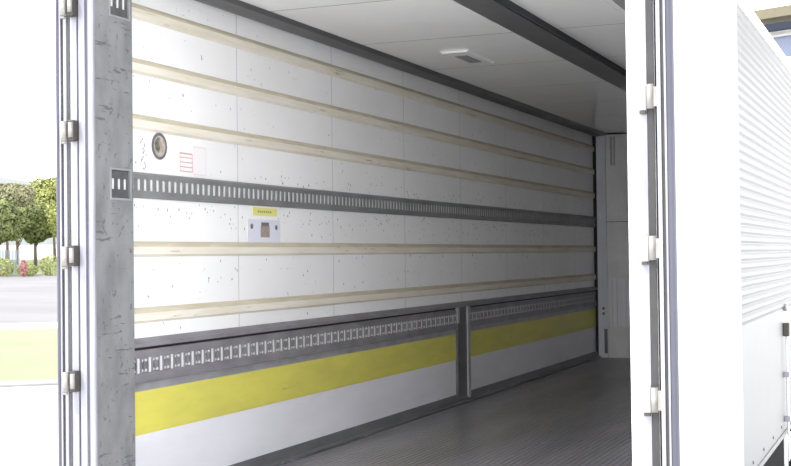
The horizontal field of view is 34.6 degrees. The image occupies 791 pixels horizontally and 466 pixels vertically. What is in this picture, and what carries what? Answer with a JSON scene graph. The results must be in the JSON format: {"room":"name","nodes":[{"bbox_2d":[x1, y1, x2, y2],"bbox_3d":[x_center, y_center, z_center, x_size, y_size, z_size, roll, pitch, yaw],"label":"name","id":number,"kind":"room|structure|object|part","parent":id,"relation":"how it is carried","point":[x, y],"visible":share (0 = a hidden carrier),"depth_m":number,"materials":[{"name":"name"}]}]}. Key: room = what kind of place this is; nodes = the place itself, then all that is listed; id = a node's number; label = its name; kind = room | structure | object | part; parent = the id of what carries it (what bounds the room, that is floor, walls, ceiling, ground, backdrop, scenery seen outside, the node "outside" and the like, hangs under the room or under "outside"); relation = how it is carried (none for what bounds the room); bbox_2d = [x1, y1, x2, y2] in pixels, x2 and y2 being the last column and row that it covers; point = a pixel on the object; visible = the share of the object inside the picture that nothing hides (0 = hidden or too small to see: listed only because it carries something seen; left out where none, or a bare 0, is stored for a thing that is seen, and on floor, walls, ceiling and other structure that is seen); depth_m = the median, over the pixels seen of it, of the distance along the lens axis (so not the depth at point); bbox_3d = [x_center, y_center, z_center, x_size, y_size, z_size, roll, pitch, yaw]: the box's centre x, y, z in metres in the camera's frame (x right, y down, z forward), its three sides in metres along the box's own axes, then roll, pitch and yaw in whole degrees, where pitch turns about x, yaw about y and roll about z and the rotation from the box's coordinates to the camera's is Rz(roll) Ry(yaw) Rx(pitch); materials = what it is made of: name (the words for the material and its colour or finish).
{"room":"truck cargo trailer","nodes":[
{"label":"truck cargo trailer","id":0,"kind":"room"},
{"bbox_2d":[132,0,594,338],"bbox_3d":[0.357,0.081,8.370,0.036,2.208,7.950,-1,-1,23],"label":"wall","id":1,"kind":"structure","parent":0,"point":[256,277],"depth_m":6.60,"materials":[{"name":"grey"}]},
{"bbox_2d":[59,0,135,465],"bbox_3d":[-1.116,0.034,4.770,0.116,2.193,0.306,-1,-1,23],"label":"post","id":2,"kind":"object","parent":1,"relation":"attached to","point":[101,381],"visible":1,"depth_m":4.70,"materials":[{"name":"metal"}]},
{"bbox_2d":[55,0,72,465],"bbox_3d":[-1.076,0.032,5.172,0.049,2.170,0.999,-1,-1,19],"label":"door","id":3,"kind":"structure","parent":2,"relation":"attached to","point":[62,26],"depth_m":4.71,"materials":[{"name":"white paint"}]},
{"bbox_3d":[-1.073,0.032,5.177,0.034,2.170,0.978,-1,-1,19],"label":"panel","id":4,"kind":"part","parent":3,"relation":"part of","materials":[{"name":"white paint"}]},
{"bbox_3d":[-1.110,0.028,4.659,0.020,2.100,0.014,-1,-1,23],"label":"corner trim","id":5,"kind":"part","parent":2,"relation":"part of","materials":[{"name":"metal"}]},
{"bbox_3d":[-1.081,0.030,4.788,0.058,2.100,0.246,-1,-1,23],"label":"plate","id":6,"kind":"part","parent":2,"relation":"part of","materials":[{"name":"metal"}]},
{"bbox_2d":[152,133,166,159],"bbox_3d":[-0.961,-0.353,5.173,0.003,0.110,0.110,-1,-1,23],"label":"round sticker","id":7,"kind":"object","parent":1,"relation":"attached to","point":[159,144],"visible":1,"depth_m":5.17,"materials":[{"name":"grey"}]},
{"bbox_2d":[179,152,192,172],"bbox_3d":[-0.883,-0.297,5.358,0.002,0.080,0.102,-1,-1,23],"label":"notice sheet","id":8,"kind":"object","parent":1,"relation":"attached to","point":[185,159],"visible":1,"depth_m":5.36,"materials":[{"name":"white paper"}]},
{"bbox_2d":[193,146,205,175],"bbox_3d":[-0.841,-0.308,5.459,0.002,0.122,0.105,-1,-1,23],"label":"notice sheet","id":9,"kind":"object","parent":1,"relation":"attached to","point":[199,153],"visible":1,"depth_m":5.46,"materials":[{"name":"white paper"}]},
{"bbox_2d":[247,219,279,241],"bbox_3d":[-0.618,-0.010,5.982,0.002,0.106,0.320,-1,-1,23],"label":"label","id":10,"kind":"object","parent":1,"relation":"attached to","point":[258,230],"visible":1,"depth_m":5.97,"materials":[{"name":"white"}]},
{"bbox_2d":[252,207,276,216],"bbox_3d":[-0.615,-0.099,5.993,0.002,0.039,0.240,-1,-1,23],"label":"label","id":11,"kind":"object","parent":1,"relation":"attached to","point":[256,211],"visible":1,"depth_m":5.99,"materials":[{"name":"yellow paper"}]},
{"bbox_2d":[135,360,455,465],"bbox_3d":[-0.325,0.929,6.639,0.004,0.228,3.770,-1,-1,23],"label":"panel","id":12,"kind":"object","parent":1,"relation":"attached to","point":[229,439],"visible":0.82,"depth_m":6.18,"materials":[{"name":"white metal"}]},
{"bbox_2d":[135,334,455,435],"bbox_3d":[-0.326,0.730,6.642,0.007,0.171,3.770,-1,-1,23],"label":"yellow stripe","id":13,"kind":"object","parent":1,"relation":"attached to","point":[162,408],"visible":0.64,"depth_m":6.04,"materials":[{"name":"yellow paint"}]},
{"bbox_2d":[135,309,457,391],"bbox_3d":[-0.322,0.563,6.643,0.020,0.163,3.770,-1,-1,23],"label":"rail","id":14,"kind":"object","parent":1,"relation":"attached to","point":[155,368],"visible":0.99,"depth_m":6.03,"materials":[{"name":"metal"}]},
{"bbox_2d":[134,68,583,297],"bbox_3d":[0.340,-0.296,8.301,0.001,1.238,7.168,-1,-1,23],"label":"chips","id":15,"kind":"object","parent":1,"relation":"attached to","point":[269,68],"visible":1,"depth_m":6.42,"materials":[{"name":"grey"}]},
{"bbox_2d":[132,57,593,174],"bbox_3d":[0.377,-0.620,8.387,0.014,0.062,7.760,-1,-1,23],"label":"batten","id":16,"kind":"object","parent":1,"relation":"attached to","point":[139,66],"visible":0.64,"depth_m":6.51,"materials":[{"name":"beige wood"}]},
{"bbox_2d":[132,3,593,151],"bbox_3d":[0.374,-0.837,8.390,0.014,0.062,7.760,-1,-1,23],"label":"batten","id":17,"kind":"object","parent":1,"relation":"attached to","point":[139,12],"visible":0.86,"depth_m":6.51,"materials":[{"name":"beige wood"}]},
{"bbox_2d":[133,172,594,226],"bbox_3d":[0.413,-0.147,8.450,0.016,0.103,7.605,-1,-1,23],"label":"rail","id":18,"kind":"object","parent":1,"relation":"attached to","point":[145,185],"visible":1,"depth_m":6.49,"materials":[{"name":"metal"}]},
{"bbox_2d":[133,114,594,198],"bbox_3d":[0.380,-0.398,8.383,0.014,0.062,7.760,-1,-1,23],"label":"batten","id":19,"kind":"object","parent":1,"relation":"attached to","point":[140,122],"visible":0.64,"depth_m":6.51,"materials":[{"name":"beige wood"}]},
{"bbox_2d":[134,274,595,323],"bbox_3d":[0.389,0.368,8.370,0.014,0.062,7.760,-1,-1,23],"label":"batten","id":20,"kind":"object","parent":1,"relation":"attached to","point":[198,310],"visible":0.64,"depth_m":6.49,"materials":[{"name":"beige wood"}]},
{"bbox_2d":[134,241,595,256],"bbox_3d":[0.386,0.105,8.374,0.014,0.062,7.760,-1,-1,23],"label":"batten","id":21,"kind":"object","parent":1,"relation":"attached to","point":[141,248],"visible":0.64,"depth_m":6.51,"materials":[{"name":"beige wood"}]},
{"bbox_2d":[134,286,597,350],"bbox_3d":[0.400,0.480,8.369,0.030,0.046,7.770,-1,-1,23],"label":"wall ledge","id":22,"kind":"object","parent":1,"relation":"attached to","point":[226,333],"visible":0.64,"depth_m":6.46,"materials":[{"name":"metal"}]},
{"bbox_2d":[229,351,600,465],"bbox_3d":[0.452,1.095,8.437,0.052,0.060,7.610,-1,-1,23],"label":"baseboard","id":23,"kind":"structure","parent":1,"relation":"attached to","point":[283,456],"depth_m":7.32,"materials":[{"name":"metal"}]},
{"bbox_2d":[455,306,470,396],"bbox_3d":[0.449,0.797,8.473,0.030,0.610,0.232,-1,-1,23],"label":"stanchion","id":24,"kind":"object","parent":1,"relation":"attached to","point":[463,336],"visible":0.91,"depth_m":8.47,"materials":[{"name":"metal"}]},
{"bbox_2d":[470,309,595,355],"bbox_3d":[1.182,0.775,10.266,0.007,0.171,3.640,-1,-1,23],"label":"board","id":25,"kind":"object","parent":1,"relation":"attached to","point":[487,340],"visible":1,"depth_m":9.91,"materials":[{"name":"yellow paint"}]},
{"bbox_2d":[471,327,595,389],"bbox_3d":[1.183,0.975,10.263,0.004,0.228,3.640,-1,-1,23],"label":"panel","id":26,"kind":"object","parent":1,"relation":"attached to","point":[488,368],"visible":1,"depth_m":9.91,"materials":[{"name":"white metal"}]},
{"bbox_2d":[470,291,596,330],"bbox_3d":[1.186,0.608,10.266,0.020,0.163,3.640,-1,-1,23],"label":"rail","id":27,"kind":"object","parent":1,"relation":"attached to","point":[487,316],"visible":1,"depth_m":9.88,"materials":[{"name":"metal"}]},
{"bbox_2d":[592,136,598,354],"bbox_3d":[1.885,0.118,11.958,0.028,2.103,0.030,-1,-1,23],"label":"seal","id":28,"kind":"object","parent":1,"relation":"attached to","point":[593,137],"visible":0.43,"depth_m":11.95,"materials":[{"name":"black rubber"}]},
{"bbox_2d":[240,0,626,132],"bbox_3d":[1.322,-1.019,7.982,2.156,0.045,7.950,-1,-1,23],"label":"ceiling","id":29,"kind":"structure","parent":0,"point":[413,31],"depth_m":6.67,"materials":[{"name":"grey"}]},
{"bbox_2d":[195,0,605,135],"bbox_3d":[0.421,-0.966,8.357,0.130,0.026,7.790,-1,-1,23],"label":"ceiling trim","id":30,"kind":"structure","parent":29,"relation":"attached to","point":[237,7],"depth_m":6.99,"materials":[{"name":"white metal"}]},
{"bbox_2d":[440,50,494,64],"bbox_3d":[0.413,-0.991,7.206,0.166,0.016,0.480,-1,-1,23],"label":"recessed light","id":31,"kind":"object","parent":29,"relation":"in","point":[469,57],"visible":1,"depth_m":7.15,"materials":[{"name":"grey plastic"}]},
{"bbox_2d":[453,0,626,91],"bbox_3d":[1.375,-0.983,7.960,0.197,0.028,7.790,-1,-1,23],"label":"rail","id":32,"kind":"object","parent":29,"relation":"attached to","point":[509,15],"visible":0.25,"depth_m":6.46,"materials":[{"name":"black metal"}]},
{"bbox_2d":[604,0,625,13],"bbox_3d":[1.030,-1.025,5.672,0.166,0.016,0.480,-1,-1,23],"label":"recessed light","id":33,"kind":"object","parent":29,"relation":"in","point":[619,5],"visible":0.41,"depth_m":5.68,"materials":[{"name":"grey plastic"}]},
{"bbox_2d":[281,358,631,465],"bbox_3d":[1.339,1.136,7.916,2.088,0.060,7.890,-1,-1,23],"label":"floor","id":34,"kind":"structure","parent":0,"point":[580,415],"depth_m":7.07,"materials":[{"name":"metal"}]},
{"bbox_3d":[1.569,1.308,8.468,2.096,0.270,9.090,-1,-1,23],"label":"chassis","id":35,"kind":"object","parent":34,"relation":"attached to","visible":0},
{"bbox_2d":[763,438,783,465],"bbox_3d":[1.953,1.304,6.645,0.016,0.344,1.400,-1,-1,23],"label":"skirt","id":36,"kind":"object","parent":35,"relation":"attached to","point":[777,457],"visible":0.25,"depth_m":6.98,"materials":[{"name":"black paint"}]},
{"bbox_2d":[784,434,790,465],"bbox_3d":[2.844,1.433,8.775,0.027,0.540,3.180,-1,-1,23],"label":"guard","id":37,"kind":"object","parent":35,"relation":"attached to","point":[787,462],"visible":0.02,"depth_m":7.34,"materials":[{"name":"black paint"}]},
{"bbox_3d":[2.256,1.415,7.363,0.027,0.540,0.120,-1,-1,23],"label":"plate","id":38,"kind":"part","parent":37,"relation":"part of","materials":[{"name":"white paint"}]},
{"bbox_2d":[605,134,630,357],"bbox_3d":[2.851,0.128,11.605,2.156,2.167,0.060,-1,-1,23],"label":"wall","id":39,"kind":"structure","parent":0,"point":[619,338],"depth_m":11.89,"materials":[{"name":"grey metal"}]},
{"bbox_2d":[596,135,608,357],"bbox_3d":[1.940,0.118,11.934,0.088,2.101,0.032,-1,-1,23],"label":"channel","id":40,"kind":"object","parent":39,"relation":"attached to","point":[600,140],"visible":0.96,"depth_m":11.93,"materials":[{"name":"grey metal"}]},
{"bbox_2d":[605,132,626,165],"bbox_3d":[2.793,-0.799,11.591,1.780,0.301,0.030,-1,-1,23],"label":"frame","id":41,"kind":"object","parent":39,"relation":"attached to","point":[625,132],"visible":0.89,"depth_m":11.91,"materials":[{"name":"metal"}]},
{"bbox_2d":[606,166,628,275],"bbox_3d":[2.805,-0.121,11.582,1.775,1.025,0.022,-1,-1,23],"label":"panel","id":42,"kind":"object","parent":39,"relation":"attached to","point":[616,177],"visible":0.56,"depth_m":11.88,"materials":[{"name":"grey metal"}]},
{"bbox_2d":[610,278,629,327],"bbox_3d":[2.217,0.648,11.794,0.450,0.460,0.066,-1,-1,23],"label":"air duct","id":43,"kind":"object","parent":39,"relation":"attached to","point":[619,287],"visible":0.47,"depth_m":11.82,"materials":[{"name":"grey metal"}]},
{"bbox_2d":[654,0,661,465],"bbox_3d":[2.312,0.064,7.556,0.031,2.167,7.950,-1,-1,23],"label":"wall","id":44,"kind":"structure","parent":0,"point":[654,0],"depth_m":3.89,"materials":[{"name":"white metal"}]},
{"bbox_2d":[625,0,661,465],"bbox_3d":[0.778,-0.004,3.907,0.107,2.193,0.130,-1,-1,23],"label":"post","id":45,"kind":"object","parent":44,"relation":"attached to","point":[640,48],"visible":0.98,"depth_m":3.88,"materials":[{"name":"white metal"}]},
{"bbox_3d":[0.790,-0.414,3.853,0.028,0.060,0.016,-1,-1,23],"label":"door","id":46,"kind":"part","parent":45,"relation":"part of","materials":[{"name":"metal"}]},
{"bbox_3d":[0.796,0.046,3.845,0.028,0.060,0.016,-1,-1,23],"label":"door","id":47,"kind":"part","parent":45,"relation":"part of","materials":[{"name":"metal"}]},
{"bbox_3d":[0.801,0.505,3.837,0.028,0.060,0.016,-1,-1,23],"label":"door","id":48,"kind":"part","parent":45,"relation":"part of","materials":[{"name":"metal"}]},
{"bbox_2d":[655,0,743,465],"bbox_3d":[1.026,-0.010,4.222,0.049,2.170,0.999,-1,-1,26],"label":"door","id":49,"kind":"structure","parent":45,"relation":"attached to","point":[697,68],"depth_m":4.09,"materials":[{"name":"white paint"}]},
{"bbox_3d":[1.260,-0.005,4.658,0.004,2.170,0.010,-1,-1,26],"label":"edge trim","id":50,"kind":"part","parent":49,"relation":"part of","materials":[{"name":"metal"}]},
{"bbox_2d":[736,0,790,465],"bbox_3d":[2.350,0.040,7.584,0.015,2.205,7.870,-1,-1,23],"label":"corrugated side","id":51,"kind":"object","parent":44,"relation":"attached to","point":[764,71],"visible":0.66,"depth_m":6.38,"materials":[{"name":"white metal"}]},
{"bbox_3d":[2.341,-1.024,7.612,0.015,0.075,7.850,-1,-1,23],"label":"roof rail","id":52,"kind":"part","parent":51,"relation":"part of","materials":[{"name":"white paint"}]},
{"bbox_3d":[2.352,-0.277,7.609,0.011,1.420,7.830,-1,-1,23],"label":"corrugated panel","id":53,"kind":"part","parent":51,"relation":"part of","materials":[{"name":"white metal"}]},
{"bbox_3d":[2.362,0.775,7.592,0.006,0.685,7.830,-1,-1,23],"label":"smooth panel","id":54,"kind":"part","parent":51,"relation":"part of","materials":[{"name":"white metal"}]},
{"bbox_3d":[2.362,1.130,7.566,0.013,0.025,7.870,-1,-1,23],"label":"sill rail","id":55,"kind":"part","parent":51,"relation":"part of","materials":[{"name":"white metal"}]},
{"bbox_2d":[783,323,790,435],"bbox_3d":[2.210,0.825,7.173,0.033,0.635,0.040,-1,-1,23],"label":"rod","id":56,"kind":"object","parent":51,"relation":"attached to","point":[786,327],"visible":1,"depth_m":7.16,"materials":[{"name":"white paint"}]},
{"bbox_3d":[2.212,0.832,7.171,0.014,0.620,0.014,-1,-1,23],"label":"rod","id":57,"kind":"part","parent":56,"relation":"part of","materials":[{"name":"white paint"}]},
{"label":"outside","id":58,"kind":"structure","parent":0,"visible":0},
{"bbox_2d":[0,259,56,274],"bbox_3d":[-67.694,3.233,108.506,147.672,1.500,138.931,-1,-1,23],"label":"field","id":59,"kind":"structure","parent":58,"point":[29,261],"depth_m":104.47,"materials":[{"name":"green plant"}]},
{"bbox_2d":[0,248,19,273],"bbox_3d":[-28.082,1.871,81.906,7.500,1.750,0.100,0,-1,-16],"label":"mesh fence","id":60,"kind":"object","parent":59,"relation":"on","point":[19,248],"visible":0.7,"depth_m":82.82,"materials":[{"name":"grey metal"}]},
{"bbox_2d":[0,198,24,244],"bbox_3d":[-31.028,0.000,99.260,4.101,5.571,4.071,-1,-1,23],"label":"broadleaf tree","id":61,"kind":"object","parent":59,"relation":"on","point":[11,215],"visible":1,"depth_m":98.62,"materials":[{"name":"green plant"}]},
{"bbox_2d":[0,183,36,260],"bbox_3d":[-35.359,-0.998,115.748,5.389,7.439,5.354,-1,-1,23],"label":"broadleaf tree","id":62,"kind":"object","parent":59,"relation":"on","point":[21,196],"visible":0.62,"depth_m":114.79,"materials":[{"name":"green plant"}]},
{"bbox_3d":[-35.379,-2.639,115.776,5.389,4.156,5.354,-1,-1,23],"label":"crown","id":63,"kind":"part","parent":62,"relation":"part of","materials":[{"name":"green plant"}]},
{"bbox_2d":[16,207,22,263],"bbox_3d":[-32.202,0.155,108.317,3.416,5.014,3.405,-1,-1,23],"label":"broadleaf tree","id":64,"kind":"object","parent":59,"relation":"on","point":[17,242],"visible":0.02,"depth_m":108.26,"materials":[{"name":"green plant"}]},
{"bbox_2d":[18,203,53,265],"bbox_3d":[-29.442,0.156,103.919,3.415,5.182,3.352,-1,-1,23],"label":"broadleaf tree","id":65,"kind":"object","parent":59,"relation":"on","point":[36,229],"visible":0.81,"depth_m":103.00,"materials":[{"name":"green plant"}]},
{"bbox_3d":[-29.453,-0.735,103.934,3.415,3.400,3.352,-1,-1,23],"label":"crown","id":66,"kind":"part","parent":65,"relation":"part of","materials":[{"name":"green plant"}]},
{"bbox_2d":[29,177,56,261],"bbox_3d":[-32.869,-1.346,122.690,5.367,8.328,5.327,-1,-1,23],"label":"broadleaf tree","id":67,"kind":"object","parent":59,"relation":"on","point":[45,189],"visible":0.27,"depth_m":121.27,"materials":[{"name":"green plant"}]},
{"bbox_3d":[-32.891,-3.240,122.723,5.367,4.538,5.327,-1,-1,23],"label":"crown","id":68,"kind":"part","parent":67,"relation":"part of","materials":[{"name":"green plant"}]},
{"bbox_2d":[44,199,56,237],"bbox_3d":[-26.301,-0.132,100.646,3.025,5.775,3.051,-1,-1,23],"label":"broadleaf tree","id":69,"kind":"object","parent":59,"relation":"on","point":[50,213],"visible":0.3,"depth_m":99.71,"materials":[{"name":"green plant"}]},
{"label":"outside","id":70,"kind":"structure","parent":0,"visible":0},
{"bbox_2d":[0,245,56,259],"bbox_3d":[-39.556,1.964,128.197,23.000,1.450,0.301,0,-1,-16],"label":"wall","id":71,"kind":"structure","parent":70,"point":[26,251],"depth_m":128.78,"materials":[{"name":"white"}]},
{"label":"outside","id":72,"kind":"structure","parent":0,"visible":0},
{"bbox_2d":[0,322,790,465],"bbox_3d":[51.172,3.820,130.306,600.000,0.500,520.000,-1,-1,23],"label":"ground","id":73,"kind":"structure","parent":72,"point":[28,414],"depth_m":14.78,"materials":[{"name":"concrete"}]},
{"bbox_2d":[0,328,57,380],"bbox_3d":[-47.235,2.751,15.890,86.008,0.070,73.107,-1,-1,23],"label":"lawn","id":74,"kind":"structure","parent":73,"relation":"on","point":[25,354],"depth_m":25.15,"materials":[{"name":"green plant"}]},
{"bbox_2d":[0,379,57,386],"bbox_3d":[-45.013,2.595,8.181,76.978,0.060,61.825,-1,-1,23],"label":"kerb","id":75,"kind":"object","parent":73,"relation":"on","point":[41,382],"depth_m":19.36,"materials":[{"name":"concrete"}]},
{"bbox_2d":[754,5,790,62],"bbox_3d":[15.578,-1.446,27.091,9.097,7.290,16.795,0,-1,-44],"label":"office building","id":76,"kind":"structure","parent":73,"relation":"on","point":[777,20],"depth_m":28.34,"materials":[{"name":"white"}]},
{"bbox_3d":[8.750,-4.190,28.547,0.020,0.470,1.300,0,-1,-44],"label":"pane","id":77,"kind":"part","parent":76,"relation":"part of","materials":[{"name":"blue glass"}]},
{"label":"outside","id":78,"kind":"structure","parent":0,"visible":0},
{"bbox_2d":[0,177,56,244],"bbox_3d":[-126.427,-1.492,452.823,474.703,33.739,408.017,-1,-1,23],"label":"hill","id":79,"kind":"structure","parent":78,"point":[49,241],"depth_m":403.12,"materials":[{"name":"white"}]},
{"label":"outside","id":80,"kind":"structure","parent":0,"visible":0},
{"bbox_2d":[0,275,56,323],"bbox_3d":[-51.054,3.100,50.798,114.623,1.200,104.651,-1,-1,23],"label":"road","id":81,"kind":"structure","parent":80,"point":[27,299],"depth_m":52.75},
{"bbox_2d":[0,258,14,275],"bbox_3d":[-25.115,2.207,81.391,1.447,1.279,1.467,-1,-1,23],"label":"shrub","id":82,"kind":"object","parent":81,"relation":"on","point":[4,272],"visible":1,"depth_m":81.26,"materials":[{"name":"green plant"}]},
{"bbox_2d":[19,260,27,276],"bbox_3d":[-23.588,2.270,80.591,0.568,1.175,0.590,-1,-1,23],"label":"shrub","id":83,"kind":"object","parent":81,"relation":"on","point":[23,266],"visible":1,"depth_m":80.47,"materials":[{"name":"red plant"}]},
{"bbox_2d":[16,264,38,275],"bbox_3d":[-23.655,2.382,81.801,1.445,0.888,1.410,-1,-1,23],"label":"shrub","id":84,"kind":"object","parent":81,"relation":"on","point":[35,269],"visible":0.74,"depth_m":81.64,"materials":[{"name":"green plant"}]},
{"bbox_2d":[40,254,56,275],"bbox_3d":[-22.344,2.116,82.226,1.466,1.510,1.492,-1,-1,23],"label":"shrub","id":85,"kind":"object","parent":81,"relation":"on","point":[44,259],"visible":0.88,"depth_m":82.02,"materials":[{"name":"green plant"}]}
]}

